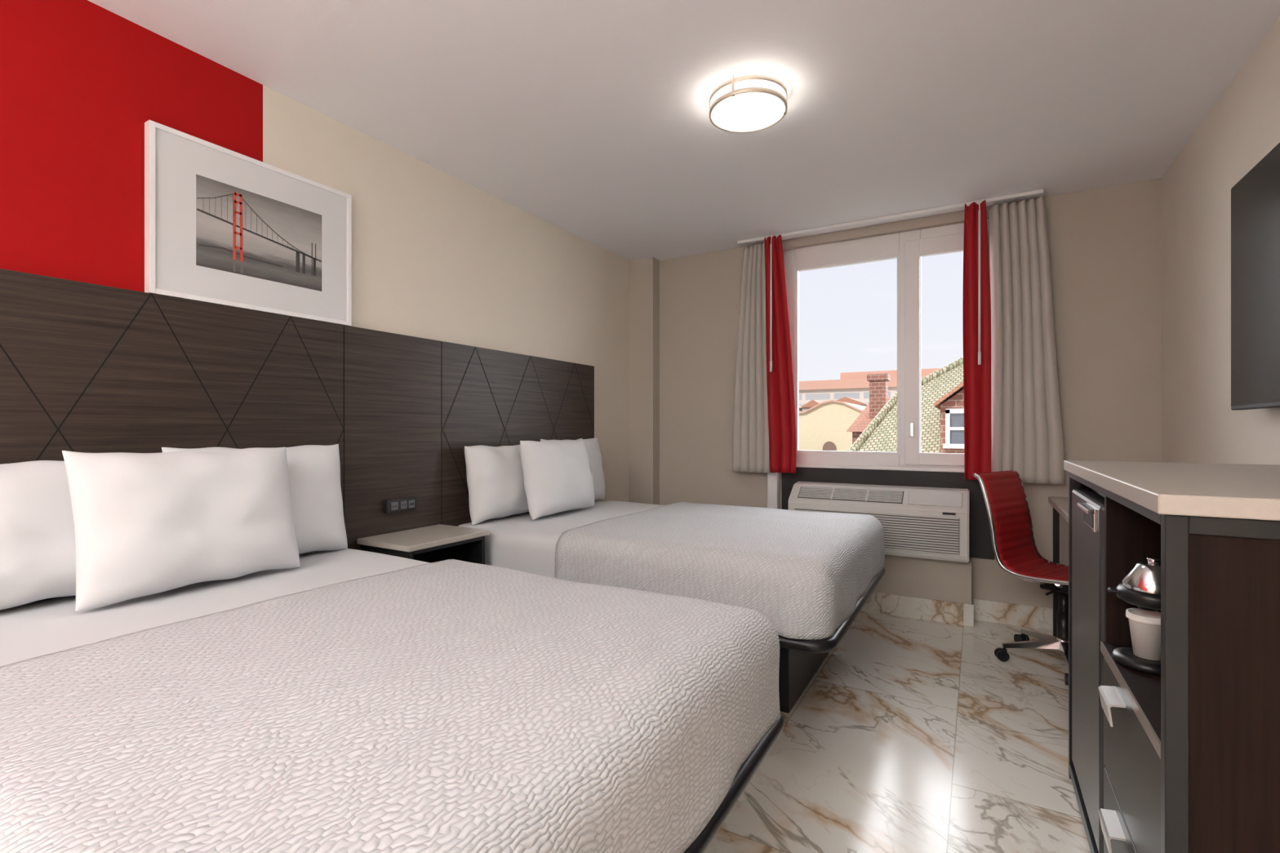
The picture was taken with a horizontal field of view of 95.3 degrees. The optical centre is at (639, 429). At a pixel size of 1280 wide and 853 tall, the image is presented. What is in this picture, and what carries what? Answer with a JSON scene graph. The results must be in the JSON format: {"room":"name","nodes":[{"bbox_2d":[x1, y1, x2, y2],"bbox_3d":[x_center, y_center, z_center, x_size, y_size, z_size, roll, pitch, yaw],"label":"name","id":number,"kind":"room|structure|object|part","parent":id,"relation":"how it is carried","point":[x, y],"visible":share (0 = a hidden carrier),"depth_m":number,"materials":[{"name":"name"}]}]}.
{"room":"hotel room","nodes":[
{"label":"hotel room","id":0,"kind":"room"},
{"bbox_2d":[0,0,628,502],"bbox_3d":[-1.742,-0.097,2.135,0.150,2.594,7.150,0,0,30],"label":"wall","id":1,"kind":"structure","parent":0,"point":[436,255],"depth_m":2.40,"materials":[{"name":"beige paint"}]},
{"bbox_2d":[144,120,351,325],"bbox_3d":[-1.514,-0.767,2.337,0.038,0.594,0.748,0,0,30],"label":"framed picture","id":2,"kind":"object","parent":1,"relation":"attached to","point":[223,226],"visible":0.94,"depth_m":2.26},
{"bbox_2d":[195,173,321,291],"bbox_3d":[-1.504,-0.766,2.336,0.004,0.332,0.472,0,0,30],"label":"print","id":3,"kind":"object","parent":2,"relation":"attached to","point":[243,232],"depth_m":2.31},
{"bbox_2d":[0,268,594,604],"bbox_3d":[-1.401,0.366,2.529,0.042,1.668,4.173,0,0,30],"label":"headboard","id":4,"kind":"object","parent":1,"relation":"attached to","point":[85,367],"visible":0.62,"depth_m":2.34,"materials":[{"name":"brown wood"}]},
{"bbox_3d":[-1.699,0.366,2.017,0.041,1.668,1.408,0,0,30],"label":"panel","id":5,"kind":"part","parent":4,"relation":"part of","materials":[{"name":"brown wood"}]},
{"bbox_3d":[-1.207,0.366,2.865,0.041,1.668,0.547,0,0,30],"label":"panel","id":6,"kind":"part","parent":4,"relation":"part of","materials":[{"name":"brown wood"}]},
{"bbox_2d":[383,497,416,513],"bbox_3d":[-1.169,0.369,2.851,0.038,0.062,0.168,0,0,30],"label":"power outlet","id":7,"kind":"object","parent":4,"relation":"attached to","point":[400,504],"visible":1,"depth_m":2.83,"materials":[{"name":"black plastic"}]},
{"bbox_3d":[-0.713,0.366,3.720,0.041,1.668,1.422,0,0,30],"label":"panel","id":8,"kind":"part","parent":4,"relation":"part of","materials":[{"name":"brown wood"}]},
{"bbox_2d":[88,0,1279,261],"bbox_3d":[-0.251,-1.469,1.185,3.683,0.150,7.300,0,0,30],"label":"ceiling","id":9,"kind":"structure","parent":0,"point":[590,119],"depth_m":2.39,"materials":[{"name":"paint"}]},
{"bbox_2d":[709,74,787,133],"bbox_3d":[0.449,-1.344,2.432,0.320,0.099,0.320,0,0,30],"label":"ceiling light","id":10,"kind":"object","parent":9,"relation":"attached to","point":[751,103],"depth_m":2.36,"materials":[{"name":"white glass"}]},
{"bbox_2d":[737,189,1044,245],"bbox_3d":[1.541,-1.383,3.869,1.870,0.022,0.050,0,0,30],"label":"track","id":11,"kind":"object","parent":9,"relation":"attached to","point":[1040,192],"visible":1,"depth_m":3.77,"materials":[{"name":"white metal"}]},
{"bbox_2d":[732,242,770,472],"bbox_3d":[0.840,-0.526,4.326,0.326,1.683,0.118,0,0,30],"label":"window curtain","id":12,"kind":"object","parent":11,"relation":"hanging from","point":[750,439],"visible":0.92,"depth_m":4.28,"materials":[{"name":"fabric"}]},
{"bbox_2d":[769,234,774,372],"bbox_3d":[0.941,-0.895,4.136,0.016,0.980,0.098,0,0,30],"label":"wand","id":13,"kind":"object","parent":11,"relation":"hanging from","point":[771,244],"visible":0.98,"depth_m":4.10,"materials":[{"name":"white plastic"}]},
{"bbox_2d":[764,234,796,473],"bbox_3d":[0.990,-0.536,4.121,0.234,1.682,0.044,0,0,30],"label":"curtain","id":14,"kind":"object","parent":11,"relation":"hanging from","point":[780,384],"visible":0.94,"depth_m":4.12,"materials":[{"name":"fabric"}]},
{"bbox_2d":[962,200,991,479],"bbox_3d":[2.032,-0.536,3.520,0.150,1.682,0.036,0,0,30],"label":"curtain","id":15,"kind":"object","parent":11,"relation":"hanging from","point":[976,378],"visible":0.87,"depth_m":3.52,"materials":[{"name":"fabric"}]},
{"bbox_2d":[977,198,981,364],"bbox_3d":[2.037,-0.885,3.502,0.016,1.000,0.098,0,0,30],"label":"wand","id":16,"kind":"object","parent":11,"relation":"hanging from","point":[979,211],"visible":1,"depth_m":3.46,"materials":[{"name":"plastic"}]},
{"bbox_2d":[988,196,1065,484],"bbox_3d":[2.297,-0.527,3.477,0.376,1.683,0.136,0,0,30],"label":"window curtain","id":17,"kind":"object","parent":11,"relation":"hanging from","point":[1027,426],"visible":0.97,"depth_m":3.45,"materials":[{"name":"fabric"}]},
{"bbox_2d":[703,610,1090,852],"bbox_3d":[-0.251,1.250,1.185,3.683,0.100,7.300,0,0,30],"label":"floor","id":18,"kind":"structure","parent":0,"point":[910,735],"depth_m":2.16,"materials":[{"name":"stone"}]},
{"bbox_2d":[0,548,784,852],"bbox_3d":[-0.801,0.833,1.503,1.998,0.734,1.476,0,0,30],"label":"bed","id":19,"kind":"object","parent":18,"relation":"on","point":[347,700],"visible":0.99,"depth_m":1.02,"materials":[{"name":"white fabric"}]},
{"bbox_2d":[0,460,75,609],"bbox_3d":[-1.740,0.294,1.678,0.201,0.422,0.630,0,0,29],"label":"pillow","id":20,"kind":"object","parent":19,"relation":"on","point":[37,549],"visible":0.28,"depth_m":1.63,"materials":[{"name":"white fabric"}]},
{"bbox_2d":[62,447,299,611],"bbox_3d":[-1.429,0.282,1.885,0.218,0.445,0.621,0,0,28],"label":"pillow","id":21,"kind":"object","parent":19,"relation":"on","point":[145,524],"visible":1,"depth_m":1.76,"materials":[{"name":"white fabric"}]},
{"bbox_3d":[-0.826,0.641,1.512,1.945,0.269,1.360,0,0,30],"label":"mattress","id":22,"kind":"part","parent":19,"relation":"part of","materials":[{"name":"white fabric"}]},
{"bbox_2d":[161,444,347,554],"bbox_3d":[-1.422,0.284,2.222,0.202,0.447,0.631,0,0,29],"label":"pillow","id":23,"kind":"object","parent":19,"relation":"on","point":[313,470],"visible":0.4,"depth_m":2.32,"materials":[{"name":"white fabric"}]},
{"bbox_3d":[-0.801,0.792,1.498,1.993,0.046,1.458,0,0,30],"label":"rail","id":24,"kind":"part","parent":19,"relation":"part of","materials":[{"name":"black metal"}]},
{"bbox_2d":[356,524,488,564],"bbox_3d":[-1.021,0.850,2.784,0.357,0.700,0.475,0,0,30],"label":"nightstand","id":25,"kind":"object","parent":18,"relation":"on","point":[436,543],"visible":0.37,"depth_m":2.78,"materials":[{"name":"stone"}]},
{"bbox_2d":[457,500,885,713],"bbox_3d":[0.184,0.833,3.203,1.998,0.734,1.466,0,0,30],"label":"bed","id":26,"kind":"object","parent":18,"relation":"on","point":[811,574],"visible":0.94,"depth_m":2.56,"materials":[{"name":"white fabric"}]},
{"bbox_2d":[464,444,528,524],"bbox_3d":[-0.755,0.297,3.384,0.199,0.424,0.632,0,0,28],"label":"pillow","id":27,"kind":"object","parent":26,"relation":"on","point":[495,474],"visible":0.62,"depth_m":3.19,"materials":[{"name":"white fabric"}]},
{"bbox_2d":[520,438,595,519],"bbox_3d":[-0.481,0.280,3.520,0.218,0.442,0.620,0,0,27],"label":"pillow","id":28,"kind":"object","parent":26,"relation":"on","point":[557,476],"visible":1,"depth_m":3.37,"materials":[{"name":"white fabric"}]},
{"bbox_3d":[0.161,0.640,3.217,1.945,0.270,1.360,0,0,30],"label":"mattress","id":29,"kind":"part","parent":26,"relation":"part of","materials":[{"name":"white fabric"}]},
{"bbox_2d":[540,437,604,500],"bbox_3d":[-0.438,0.282,3.928,0.199,0.444,0.630,0,0,30],"label":"pillow","id":30,"kind":"object","parent":26,"relation":"on","point":[592,445],"visible":0.29,"depth_m":4.03,"materials":[{"name":"white fabric"}]},
{"bbox_3d":[0.186,0.792,3.203,1.993,0.046,1.458,0,0,30],"label":"rail","id":31,"kind":"part","parent":26,"relation":"part of","materials":[{"name":"black metal"}]},
{"bbox_2d":[972,470,1068,685],"bbox_3d":[2.162,0.718,2.996,0.607,0.964,0.660,0,0,-34],"label":"office chair","id":32,"kind":"object","parent":18,"relation":"on","point":[1015,552],"visible":0.68,"depth_m":3.10,"materials":[{"name":"red leather"}]},
{"bbox_3d":[2.140,0.516,3.011,0.447,0.561,0.610,0,0,-34],"label":"frame","id":33,"kind":"part","parent":32,"relation":"part of","materials":[{"name":"leather"}]},
{"bbox_2d":[1048,496,1068,636],"bbox_3d":[2.210,0.790,2.609,0.521,0.820,1.330,0,0,30],"label":"desk","id":34,"kind":"object","parent":18,"relation":"on","point":[1060,504],"visible":0.14,"depth_m":3.26,"materials":[{"name":"wood"}]},
{"bbox_2d":[1063,460,1279,852],"bbox_3d":[1.431,0.654,1.361,0.621,1.092,1.235,0,0,30],"label":"base cabinet","id":35,"kind":"object","parent":18,"relation":"on","point":[1192,750],"visible":0.77,"depth_m":0.97,"materials":[{"name":"wood"}]},
{"bbox_2d":[1071,488,1104,852],"bbox_3d":[1.568,0.670,1.626,0.580,0.940,0.535,0,0,30],"label":"mini fridge","id":36,"kind":"object","parent":35,"relation":"in","point":[1087,505],"visible":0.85,"depth_m":1.68,"materials":[{"name":"metal"}]},
{"bbox_3d":[1.253,0.245,1.635,0.026,0.060,0.175,0,0,30],"label":"handle","id":37,"kind":"part","parent":36,"relation":"part of","materials":[{"name":"metal"}]},
{"bbox_3d":[1.069,0.626,1.323,0.032,0.052,0.110,0,0,30],"label":"drawer pull","id":38,"kind":"part","parent":35,"relation":"part of","materials":[{"name":"metal"}]},
{"bbox_3d":[1.069,0.916,1.323,0.032,0.052,0.110,0,0,30],"label":"drawer pull","id":39,"kind":"part","parent":35,"relation":"part of","materials":[{"name":"metal"}]},
{"bbox_2d":[1102,642,1160,741],"bbox_3d":[1.288,0.556,1.108,0.566,0.023,0.572,0,0,30],"label":"shelf","id":40,"kind":"object","parent":35,"relation":"attached to","point":[1142,691],"depth_m":1.22,"materials":[{"name":"brown wood"}]},
{"bbox_2d":[1106,556,1160,675],"bbox_3d":[1.200,0.420,1.333,0.208,0.248,0.136,0,0,30],"label":"coffee maker","id":41,"kind":"object","parent":35,"relation":"on","point":[1140,588],"visible":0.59,"depth_m":1.32,"materials":[{"name":"black metal"}]},
{"bbox_3d":[1.182,0.332,1.343,0.112,0.070,0.112,0,0,30],"label":"chrome lid","id":42,"kind":"part","parent":41,"relation":"part of","materials":[{"name":"metal"}]},
{"bbox_2d":[1125,608,1160,660],"bbox_3d":[1.174,0.474,1.348,0.079,0.099,0.079,0,0,30],"label":"paper cup","id":43,"kind":"object","parent":41,"relation":"on","point":[1144,625],"visible":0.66,"depth_m":1.33,"materials":[{"name":"white paper"}]},
{"bbox_2d":[659,177,1161,608],"bbox_3d":[1.502,-0.097,4.214,3.383,2.594,0.300,0,0,30],"label":"wall","id":44,"kind":"structure","parent":0,"point":[1105,243],"depth_m":3.47,"materials":[{"name":"beige paint"}]},
{"bbox_2d":[628,257,659,504],"bbox_3d":[0.035,-0.097,4.827,0.228,2.594,0.110,0,0,30],"label":"column","id":45,"kind":"structure","parent":44,"relation":"attached to","point":[643,273],"depth_m":4.78,"materials":[{"name":"beige paint"}]},
{"bbox_2d":[767,472,780,509],"bbox_3d":[0.983,0.750,4.295,0.078,0.900,0.079,0,0,30],"label":"pipe cover","id":46,"kind":"object","parent":44,"relation":"attached to","point":[773,478],"visible":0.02,"depth_m":4.26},
{"bbox_2d":[795,254,899,454],"bbox_3d":[1.461,-0.507,4.146,0.705,1.355,0.040,0,0,30],"label":"bead","id":47,"kind":"object","parent":44,"relation":"attached to","point":[895,256],"visible":0.89,"depth_m":4.18},
{"bbox_2d":[795,463,964,472],"bbox_3d":[1.626,0.263,3.986,1.320,0.025,0.052,0,0,30],"label":"sill","id":48,"kind":"structure","parent":44,"relation":"attached to","point":[802,465],"depth_m":3.95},
{"bbox_2d":[783,218,991,468],"bbox_3d":[1.654,-0.530,4.034,1.320,1.600,0.060,0,0,30],"label":"frame","id":49,"kind":"object","parent":44,"relation":"attached to","point":[892,244],"visible":0.41,"depth_m":4.03,"materials":[{"name":"white plastic"}]},
{"bbox_2d":[781,466,994,559],"bbox_3d":[1.624,0.543,3.962,1.340,0.534,0.013,0,0,30],"label":"wall panel","id":50,"kind":"object","parent":44,"relation":"attached to","point":[980,540],"visible":0.29,"depth_m":3.83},
{"bbox_2d":[872,555,971,604],"bbox_3d":[1.538,1.008,3.933,1.211,0.385,0.150,0,0,30],"label":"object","id":51,"kind":"structure","parent":44,"relation":"attached to","point":[922,578],"depth_m":3.69,"materials":[{"name":"beige paint"}]},
{"bbox_2d":[787,481,969,563],"bbox_3d":[1.546,0.588,3.845,1.086,0.424,0.264,0,0,30],"label":"air conditioner","id":52,"kind":"object","parent":51,"relation":"on","point":[916,522],"visible":0.7,"depth_m":3.66,"materials":[{"name":"plastic"}]},
{"bbox_2d":[797,486,903,503],"bbox_3d":[1.389,0.431,3.880,0.660,0.010,0.118,0,35,30],"label":"grille","id":53,"kind":"object","parent":52,"relation":"attached to","point":[845,495],"depth_m":3.87,"materials":[{"name":"plastic"}]},
{"bbox_2d":[795,506,959,555],"bbox_3d":[1.484,0.640,3.738,0.986,0.219,0.017,0,0,30],"label":"grille","id":54,"kind":"object","parent":52,"relation":"attached to","point":[925,533],"depth_m":3.61,"materials":[{"name":"plastic"}]},
{"bbox_3d":[1.832,0.432,3.627,0.300,0.008,0.130,0,35,30],"label":"control lid","id":55,"kind":"part","parent":52,"relation":"part of","materials":[{"name":"plastic"}]},
{"bbox_2d":[904,232,964,466],"bbox_3d":[1.974,-0.512,3.783,0.475,1.495,0.075,0,0,30],"label":"window","id":56,"kind":"structure","parent":44,"relation":"in","point":[911,424],"depth_m":3.87,"materials":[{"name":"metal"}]},
{"bbox_3d":[1.984,-0.512,3.801,0.475,1.495,0.032,0,0,30],"label":"sash","id":57,"kind":"part","parent":56,"relation":"part of","materials":[{"name":"white plastic"}]},
{"bbox_2d":[861,591,1053,631],"bbox_3d":[1.485,1.135,3.957,3.155,0.130,0.162,0,0,30],"label":"baseboard","id":58,"kind":"structure","parent":44,"relation":"attached to","point":[962,614],"depth_m":3.63,"materials":[{"name":"stone"}]},
{"bbox_2d":[1161,15,1279,465],"bbox_3d":[1.315,-0.097,0.365,0.150,2.594,7.150,0,0,30],"label":"wall","id":59,"kind":"structure","parent":0,"point":[1199,424],"depth_m":2.55,"materials":[{"name":"beige paint"}]},
{"bbox_2d":[1231,142,1279,409],"bbox_3d":[1.833,-0.476,1.492,0.081,0.812,1.440,0,0,30],"label":"television","id":60,"kind":"object","parent":59,"relation":"attached to","point":[1255,197],"visible":1,"depth_m":1.94,"materials":[{"name":"black metal"}]},
{"label":"outside","id":61,"kind":"structure","parent":0,"visible":0},
{"bbox_2d":[857,363,963,453],"bbox_3d":[4.901,-0.310,8.544,5.240,5.280,7.700,0,0,30],"label":"roof slope","id":62,"kind":"structure","parent":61,"point":[883,437],"depth_m":8.88,"materials":[{"name":"tile"}]},
{"bbox_2d":[847,356,963,451],"bbox_3d":[4.621,-0.330,9.120,9.376,5.383,1.395,0,0,-26],"label":"ridge tiles","id":63,"kind":"structure","parent":62,"relation":"on","point":[885,410],"depth_m":9.31,"materials":[{"name":"tile"}]},
{"bbox_2d":[940,404,964,453],"bbox_3d":[4.739,0.190,8.320,0.735,1.020,1.650,0,0,30],"label":"dormer wall","id":64,"kind":"structure","parent":62,"relation":"on","point":[943,408],"depth_m":7.76,"materials":[{"name":"red brick"}]},
{"bbox_2d":[933,382,963,409],"bbox_3d":[4.750,-0.495,8.343,0.860,0.390,2.000,0,0,30],"label":"roof","id":65,"kind":"structure","parent":64,"relation":"on","point":[959,388],"depth_m":7.67,"materials":[{"name":"orange tile"}]},
{"bbox_2d":[940,389,964,405],"bbox_3d":[4.326,-0.460,7.606,0.735,0.280,0.001,0,0,30],"label":"dormer gable","id":66,"kind":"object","parent":64,"relation":"on","point":[957,399],"depth_m":7.69,"materials":[{"name":"red brick"}]},
{"bbox_2d":[942,408,964,448],"bbox_3d":[4.299,-0.010,7.575,0.650,0.520,0.100,0,0,30],"label":"window frame","id":67,"kind":"structure","parent":64,"relation":"in","point":[948,411],"depth_m":7.67,"materials":[{"name":"white wood"}]},
{"bbox_2d":[950,413,964,444],"bbox_3d":[4.305,-0.010,7.595,0.500,0.420,0.020,0,0,30],"label":"window pane","id":68,"kind":"structure","parent":67,"relation":"in","point":[957,420],"depth_m":7.66,"materials":[{"name":"glass"}]},
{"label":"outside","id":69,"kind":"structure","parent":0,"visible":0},
{"bbox_3d":[22.787,9.250,59.315,100.000,0.100,114.500,0,0,30],"label":"ground","id":70,"kind":"structure","parent":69,"visible":0},
{"bbox_2d":[799,401,861,451],"bbox_3d":[6.254,4.140,22.378,5.400,10.120,5.000,0,0,30],"label":"wall","id":71,"kind":"structure","parent":70,"relation":"on","point":[829,421],"depth_m":19.49,"materials":[{"name":"yellow paint"}]},
{"bbox_2d":[822,441,835,450],"bbox_3d":[6.302,0.950,19.427,0.440,1.100,0.001,0,0,30],"label":"arched window","id":72,"kind":"structure","parent":71,"relation":"in","point":[828,446],"depth_m":19.43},
{"bbox_2d":[799,400,866,413],"bbox_3d":[6.254,-0.740,22.378,5.400,0.480,5.200,0,0,30],"label":"coping","id":73,"kind":"object","parent":71,"relation":"on","point":[860,408],"visible":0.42,"depth_m":19.49,"materials":[{"name":"ceramic"}]},
{"bbox_2d":[799,396,867,412],"bbox_3d":[16.020,3.352,39.631,28.214,11.696,15.047,0,0,30],"label":"roof","id":74,"kind":"structure","parent":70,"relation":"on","point":[811,403],"depth_m":45.44,"materials":[{"name":"tile"}]},
{"bbox_2d":[852,431,862,444],"bbox_3d":[6.120,4.625,13.963,1.400,9.150,3.300,0,0,30],"label":"wall","id":75,"kind":"structure","parent":70,"relation":"on","point":[855,435],"depth_m":12.86,"materials":[{"name":"red brick"}]},
{"bbox_2d":[845,396,891,431],"bbox_3d":[6.120,-0.340,13.963,1.600,0.880,3.700,0,0,30],"label":"roof","id":76,"kind":"structure","parent":75,"relation":"on","point":[863,420],"depth_m":13.06,"materials":[{"name":"tile"}]},
{"bbox_2d":[866,373,890,417],"bbox_3d":[5.415,0.480,13.244,0.440,3.440,0.450,0,0,30],"label":"chimney","id":77,"kind":"object","parent":76,"relation":"on","point":[877,382],"visible":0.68,"depth_m":13.10,"materials":[{"name":"red brick"}]},
{"bbox_2d":[799,368,940,408],"bbox_3d":[17.237,1.750,64.897,33.200,14.900,10.400,0,0,30],"label":"building","id":78,"kind":"structure","parent":70,"relation":"on","point":[855,385],"depth_m":57.68,"materials":[{"name":"ceramic"}]}
]}

